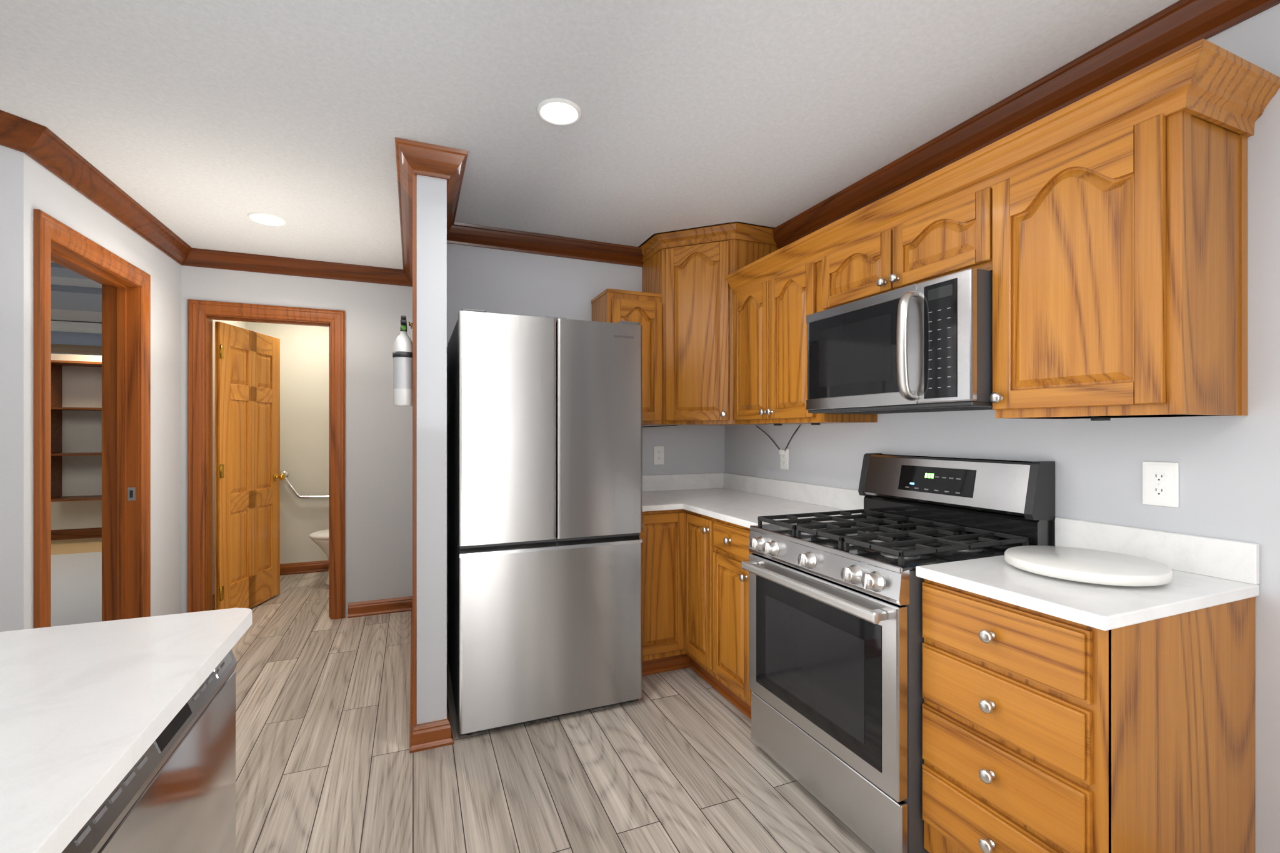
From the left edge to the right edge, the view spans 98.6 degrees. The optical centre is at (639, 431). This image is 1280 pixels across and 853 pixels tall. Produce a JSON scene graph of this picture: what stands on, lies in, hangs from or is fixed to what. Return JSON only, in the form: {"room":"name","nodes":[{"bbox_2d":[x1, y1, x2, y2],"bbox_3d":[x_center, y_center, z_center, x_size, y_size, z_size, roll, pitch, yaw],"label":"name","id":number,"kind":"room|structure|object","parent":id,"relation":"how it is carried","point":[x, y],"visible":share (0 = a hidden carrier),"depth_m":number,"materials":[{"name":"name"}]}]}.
{"room":"kitchen","nodes":[
{"label":"kitchen","id":0,"kind":"room"},
{"bbox_2d":[0,145,23,631],"bbox_3d":[-2.937,0.075,-1.247,1.492,2.450,6.724,0,0,-2],"label":"wall","id":1,"kind":"structure","parent":0,"point":[11,160],"depth_m":2.05,"materials":[{"name":"grey paint"}]},
{"bbox_2d":[50,331,101,529],"bbox_3d":[-5.591,0.075,2.898,5.110,2.450,8.020,0,0,-22],"label":"wall","id":2,"kind":"structure","parent":0,"point":[81,386],"depth_m":6.63,"materials":[{"name":"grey paint"}]},
{"bbox_2d":[50,360,101,501],"bbox_3d":[-6.290,-0.003,6.601,2.580,1.605,0.399,0,0,-22],"label":"closet shelf","id":3,"kind":"object","parent":2,"relation":"attached to","point":[56,408],"visible":0.13,"depth_m":6.43,"materials":[{"name":"brown wood"}]},
{"bbox_2d":[50,173,453,753],"bbox_3d":[-2.226,0.124,1.949,6.570,2.352,12.100,0,0,-22],"label":"baseboard","id":4,"kind":"structure","parent":2,"relation":"attached to","point":[437,734],"depth_m":2.27,"materials":[{"name":"brown wood"}]},
{"bbox_2d":[0,0,1279,333],"bbox_3d":[-2.900,-1.095,1.092,8.470,0.107,11.030,0,0,-22],"label":"crown molding","id":5,"kind":"structure","parent":2,"relation":"attached to","point":[1184,23],"depth_m":2.28,"materials":[{"name":"brown wood"}]},
{"bbox_2d":[23,153,181,629],"bbox_3d":[-2.689,0.075,2.758,0.150,2.450,1.530,0,0,-22],"label":"wall","id":6,"kind":"structure","parent":0,"point":[44,190],"depth_m":3.10,"materials":[{"name":"grey paint"}]},
{"bbox_2d":[33,208,344,628],"bbox_3d":[-4.149,0.197,4.518,5.705,2.206,2.010,0,0,35],"label":"door frame","id":7,"kind":"structure","parent":6,"relation":"attached to","point":[125,350],"depth_m":2.94,"materials":[{"name":"brown wood"}]},
{"bbox_2d":[212,320,328,594],"bbox_3d":[-2.679,0.075,4.537,1.524,2.450,1.510,0,0,-22],"label":"wall","id":8,"kind":"structure","parent":0,"point":[304,349],"depth_m":5.04,"materials":[{"name":"white paint"}]},
{"bbox_2d":[215,321,285,609],"bbox_3d":[-2.870,0.278,4.019,0.166,2.020,0.698,0,0,0],"label":"bathroom door","id":9,"kind":"structure","parent":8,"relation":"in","point":[248,477],"depth_m":3.94,"materials":[{"name":"brown wood"}]},
{"bbox_2d":[280,470,328,498],"bbox_3d":[-2.835,0.502,5.126,0.911,0.291,0.060,0,0,-22],"label":"rail","id":10,"kind":"object","parent":8,"relation":"attached to","point":[286,480],"visible":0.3,"depth_m":5.00,"materials":[{"name":"silver metal"}]},
{"bbox_2d":[181,265,412,617],"bbox_3d":[-2.368,0.075,3.783,1.524,2.450,0.120,0,0,-22],"label":"wall","id":11,"kind":"structure","parent":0,"point":[379,432],"depth_m":3.89,"materials":[{"name":"grey paint"}]},
{"bbox_2d":[416,174,446,724],"bbox_3d":[-1.247,0.075,3.215,0.116,2.450,2.025,0,0,-22],"label":"wall","id":12,"kind":"structure","parent":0,"point":[431,192],"depth_m":2.28,"materials":[{"name":"grey paint"}]},
{"bbox_2d":[392,315,412,406],"bbox_3d":[-0.981,-0.288,2.293,0.092,0.367,0.098,0,0,-22],"label":"fire extinguisher","id":13,"kind":"object","parent":12,"relation":"attached to","point":[402,349],"visible":0.87,"depth_m":2.26,"materials":[{"name":"white metal"}]},
{"bbox_2d":[231,571,875,852],"bbox_3d":[-3.106,1.330,1.748,8.590,0.060,12.400,0,0,-22],"label":"floor","id":14,"kind":"structure","parent":0,"point":[324,764],"depth_m":2.10,"materials":[{"name":"wood"}]},
{"bbox_2d":[50,537,101,626],"bbox_3d":[-5.513,1.294,2.865,4.990,0.012,7.900,0,0,-22],"label":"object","id":15,"kind":"structure","parent":14,"relation":"on","point":[76,564],"depth_m":4.72,"materials":[{"name":"white"}]},
{"bbox_2d":[0,608,252,852],"bbox_3d":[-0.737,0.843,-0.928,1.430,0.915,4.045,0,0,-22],"label":"countertop","id":16,"kind":"structure","parent":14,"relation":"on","point":[81,704],"depth_m":0.78,"materials":[{"name":"white stone"}]},
{"bbox_2d":[61,649,236,852],"bbox_3d":[-1.008,0.866,0.780,0.571,0.868,0.630,0,0,-22],"label":"dishwasher","id":17,"kind":"object","parent":14,"relation":"on","point":[179,797],"visible":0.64,"depth_m":0.91,"materials":[{"name":"grey paint"}]},
{"bbox_2d":[309,529,328,585],"bbox_3d":[-2.428,0.907,4.797,0.786,0.785,0.450,0,0,-22],"label":"toilet","id":18,"kind":"object","parent":14,"relation":"on","point":[320,538],"visible":0.16,"depth_m":4.59,"materials":[{"name":"white ceramic"}]},
{"bbox_2d":[448,308,642,735],"bbox_3d":[-0.528,0.390,2.845,0.833,1.820,0.831,0,0,-22],"label":"fridge","id":19,"kind":"object","parent":14,"relation":"on","point":[545,414],"visible":1,"depth_m":2.45,"materials":[{"name":"grey paint"}]},
{"bbox_2d":[741,453,1054,852],"bbox_3d":[0.883,0.700,2.027,0.753,1.200,0.756,0,0,-22],"label":"range","id":20,"kind":"object","parent":14,"relation":"on","point":[835,639],"visible":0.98,"depth_m":1.83,"materials":[{"name":"grey paint"}]},
{"bbox_2d":[639,472,1259,852],"bbox_3d":[0.631,0.791,2.394,0.947,1.017,2.573,0,0,-22],"label":"base cabinet","id":21,"kind":"object","parent":14,"relation":"on","point":[1059,715],"visible":0.83,"depth_m":1.36,"materials":[{"name":"brown wood"}]},
{"bbox_2d":[1004,545,1173,586],"bbox_3d":[1.208,0.366,1.504,0.356,0.036,0.356,0,0,-22],"label":"round board","id":22,"kind":"object","parent":21,"relation":"on","point":[1087,565],"visible":1,"depth_m":1.44,"materials":[{"name":"white stone"}]},
{"bbox_2d":[446,243,724,663],"bbox_3d":[-0.294,0.075,3.470,1.840,2.450,0.120,0,0,-22],"label":"wall","id":23,"kind":"structure","parent":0,"point":[492,280],"depth_m":3.31,"materials":[{"name":"grey paint"}]},
{"bbox_2d":[653,446,663,464],"bbox_3d":[0.122,0.157,3.571,0.074,0.120,0.009,0,0,-22],"label":"outlet","id":24,"kind":"object","parent":23,"relation":"attached to","point":[658,450],"visible":1,"depth_m":3.57,"materials":[{"name":"white plastic"}]},
{"bbox_2d":[0,0,1179,323],"bbox_3d":[-3.106,-1.165,1.748,8.590,0.130,12.400,0,0,-22],"label":"ceiling","id":25,"kind":"structure","parent":0,"point":[209,115],"depth_m":1.90,"materials":[{"name":"grey paint"}]},
{"bbox_2d":[247,212,286,226],"bbox_3d":[-2.004,-1.144,2.960,0.169,0.010,0.195,0,0,-33],"label":"recessed light","id":26,"kind":"object","parent":25,"relation":"in","point":[266,219],"depth_m":2.97,"materials":[{"name":"white paint"}]},
{"bbox_2d":[536,98,581,125],"bbox_3d":[-0.288,-1.144,1.966,0.161,0.010,0.167,0,0,-33],"label":"recessed light","id":27,"kind":"object","parent":25,"relation":"in","point":[559,111],"depth_m":1.97,"materials":[{"name":"white paint"}]},
{"bbox_2d":[725,3,1279,852],"bbox_3d":[1.881,0.075,0.764,0.120,2.450,6.780,0,0,-22],"label":"wall","id":28,"kind":"structure","parent":0,"point":[1229,465],"depth_m":1.50,"materials":[{"name":"grey paint"}]},
{"bbox_2d":[780,448,788,469],"bbox_3d":[0.826,0.160,3.152,0.009,0.120,0.074,0,0,-22],"label":"outlet","id":29,"kind":"object","parent":28,"relation":"attached to","point":[784,459],"visible":0.98,"depth_m":3.14,"materials":[{"name":"white plastic"}]},
{"bbox_2d":[591,38,1279,425],"bbox_3d":[0.636,-0.594,2.374,0.953,1.108,2.613,0,0,-22],"label":"upper cabinet","id":30,"kind":"object","parent":28,"relation":"attached to","point":[1110,227],"visible":0.94,"depth_m":1.53,"materials":[{"name":"brown wood"}]},
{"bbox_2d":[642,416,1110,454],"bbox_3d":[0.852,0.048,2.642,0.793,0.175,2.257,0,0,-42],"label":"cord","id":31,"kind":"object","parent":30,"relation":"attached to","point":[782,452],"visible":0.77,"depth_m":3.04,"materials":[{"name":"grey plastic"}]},
{"bbox_2d":[806,268,993,414],"bbox_3d":[1.017,-0.286,2.083,0.467,0.421,0.756,0,0,-22],"label":"microwave","id":32,"kind":"object","parent":30,"relation":"attached to","point":[926,346],"visible":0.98,"depth_m":1.85,"materials":[{"name":"grey paint"}]},
{"bbox_2d":[1142,461,1178,507],"bbox_3d":[1.479,0.150,1.567,0.009,0.126,0.082,0,0,-22],"label":"outlet","id":33,"kind":"object","parent":28,"relation":"attached to","point":[1160,479],"visible":1,"depth_m":1.56,"materials":[{"name":"white plastic"}]}
]}

